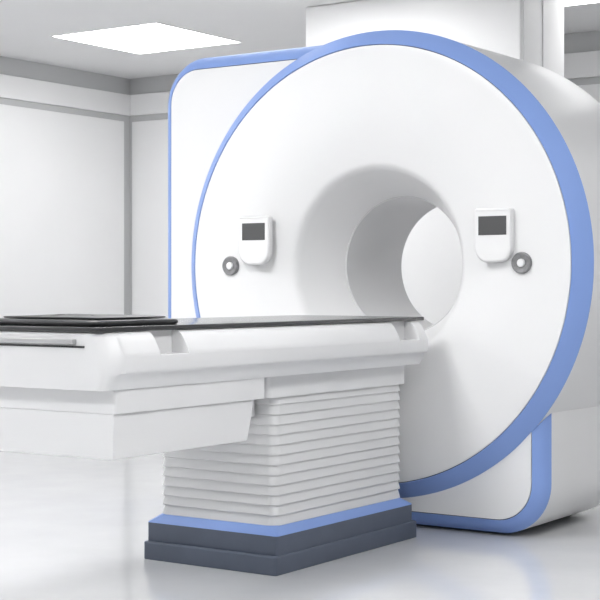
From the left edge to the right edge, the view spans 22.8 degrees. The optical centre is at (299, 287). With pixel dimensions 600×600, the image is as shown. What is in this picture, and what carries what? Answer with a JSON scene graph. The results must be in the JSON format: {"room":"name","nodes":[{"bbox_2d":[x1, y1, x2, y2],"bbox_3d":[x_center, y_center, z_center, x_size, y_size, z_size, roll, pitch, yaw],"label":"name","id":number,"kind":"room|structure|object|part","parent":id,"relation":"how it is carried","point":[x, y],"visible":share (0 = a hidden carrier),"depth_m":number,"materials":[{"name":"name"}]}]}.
{"room":"radiology room","nodes":[
{"label":"radiology room","id":0,"kind":"room"},
{"bbox_2d":[0,56,129,317],"bbox_3d":[-5.020,-0.350,7.774,0.220,2.901,12.780,0,0,34],"label":"wall","id":1,"kind":"structure","parent":0,"point":[65,171],"depth_m":12.13,"materials":[{"name":"white paint"}]},
{"bbox_2d":[0,74,129,115],"bbox_3d":[-4.989,-1.567,7.632,0.030,0.179,12.580,0,0,34],"label":"trim","id":2,"kind":"structure","parent":1,"relation":"attached to","point":[11,87],"depth_m":12.12,"materials":[{"name":"white paint"}]},
{"bbox_2d":[0,451,599,599],"bbox_3d":[-0.455,1.200,4.679,11.250,0.200,12.780,0,0,34],"label":"floor","id":3,"kind":"structure","parent":0,"point":[72,528],"depth_m":6.01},
{"bbox_2d":[0,315,427,575],"bbox_3d":[-0.332,0.615,5.886,0.781,0.970,2.164,0,0,34],"label":"table","id":4,"kind":"object","parent":3,"relation":"on","point":[277,438],"visible":1,"depth_m":5.76,"materials":[{"name":"plastic"}]},
{"bbox_3d":[-0.959,0.179,5.018,0.535,0.018,0.024,0,0,34],"label":"handle","id":5,"kind":"part","parent":4,"relation":"part of","materials":[{"name":"white plastic"}]},
{"bbox_2d":[0,318,177,326],"bbox_3d":[-0.783,0.118,5.220,0.600,0.022,0.448,0,0,34],"label":"cushion","id":6,"kind":"object","parent":4,"relation":"on","point":[3,321],"visible":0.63,"depth_m":5.03,"materials":[{"name":"black leather"}]},
{"bbox_2d":[3,314,165,318],"bbox_3d":[-0.758,0.100,5.234,0.495,0.012,0.358,0,0,34],"label":"cushion","id":7,"kind":"object","parent":6,"relation":"on","point":[53,316],"visible":1,"depth_m":5.14,"materials":[{"name":"grey fabric"}]},
{"bbox_2d":[0,400,253,459],"bbox_3d":[-0.664,0.492,5.395,0.658,0.153,0.790,0,0,34],"label":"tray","id":8,"kind":"object","parent":4,"relation":"on","point":[83,431],"depth_m":5.07,"materials":[{"name":"white plastic"}]},
{"bbox_2d":[0,378,263,413],"bbox_3d":[-0.649,0.376,5.417,0.680,0.083,0.851,0,0,34],"label":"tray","id":9,"kind":"object","parent":4,"relation":"on","point":[169,395],"depth_m":5.09,"materials":[{"name":"white plastic"}]},
{"bbox_3d":[-0.550,0.191,4.939,0.078,0.086,0.183,0,0,34],"label":"rail","id":10,"kind":"part","parent":4,"relation":"part of","materials":[{"name":"white plastic"}]},
{"bbox_3d":[-0.062,0.936,6.282,0.644,0.034,1.039,0,0,34],"label":"trim","id":11,"kind":"part","parent":4,"relation":"part of","materials":[{"name":"blue plastic"}]},
{"bbox_3d":[-0.009,0.191,5.737,0.078,0.086,1.437,0,0,34],"label":"rail","id":12,"kind":"part","parent":4,"relation":"part of","materials":[{"name":"white plastic"}]},
{"bbox_3d":[0.508,0.191,6.500,0.078,0.086,0.069,0,0,34],"label":"rail","id":13,"kind":"part","parent":4,"relation":"part of","materials":[{"name":"white plastic"}]},
{"bbox_2d":[168,30,599,533],"bbox_3d":[0.493,-0.043,7.278,2.359,2.287,1.013,0,0,34],"label":"scanner","id":14,"kind":"object","parent":3,"relation":"on","point":[300,179],"visible":0.76,"depth_m":6.71,"materials":[{"name":"plastic"}]},
{"bbox_3d":[-0.215,-0.227,7.170,0.178,0.235,0.032,0,0,34],"label":"control panel","id":15,"kind":"part","parent":14,"relation":"part of","materials":[{"name":"white plastic"}]},
{"bbox_3d":[0.842,-0.227,6.453,0.178,0.235,0.032,0,0,34],"label":"control panel","id":16,"kind":"part","parent":14,"relation":"part of","materials":[{"name":"white plastic"}]},
{"bbox_2d":[0,0,599,78],"bbox_3d":[-0.455,-1.901,4.679,11.250,0.200,12.780,0,0,34],"label":"ceiling","id":17,"kind":"structure","parent":0,"point":[26,26],"depth_m":10.19,"materials":[{"name":"white paint"}]},
{"bbox_2d":[50,22,241,53],"bbox_3d":[-1.106,-1.798,10.769,0.980,0.006,0.980,0,0,34],"label":"recessed light","id":18,"kind":"object","parent":17,"relation":"in","point":[153,37],"visible":1,"depth_m":10.73,"materials":[{"name":"white plastic"}]},
{"bbox_2d":[564,0,599,5],"bbox_3d":[2.025,-1.798,9.121,0.980,0.006,0.255,0,0,34],"label":"recessed light","id":19,"kind":"object","parent":17,"relation":"in","point":[566,2],"visible":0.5,"depth_m":9.38,"materials":[{"name":"white plastic"}]},
{"bbox_2d":[130,31,599,317],"bbox_3d":[3.152,-0.350,9.821,11.050,2.901,0.220,0,0,34],"label":"wall","id":20,"kind":"structure","parent":0,"point":[148,133],"depth_m":12.69,"materials":[{"name":"white paint"}]},
{"bbox_3d":[-0.190,-0.388,11.965,3.028,2.075,0.020,0,0,34],"label":"wall panel","id":21,"kind":"part","parent":20,"relation":"part of","materials":[{"name":"white paint"}]},
{"bbox_2d":[130,50,599,115],"bbox_3d":[3.106,-1.567,9.725,11.019,0.179,0.030,0,0,34],"label":"trim","id":22,"kind":"structure","parent":20,"relation":"attached to","point":[580,64],"depth_m":10.53,"materials":[{"name":"white paint"}]},
{"bbox_3d":[3.058,-0.388,9.764,4.740,2.075,0.020,0,0,34],"label":"wall panel","id":23,"kind":"part","parent":20,"relation":"part of","materials":[{"name":"white paint"}]},
{"bbox_2d":[306,0,563,323],"bbox_3d":[0.839,-0.350,9.378,1.529,2.901,0.619,0,0,34],"label":"wall pillar","id":24,"kind":"structure","parent":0,"point":[532,31],"depth_m":9.02,"materials":[{"name":"white paint"}]}
]}

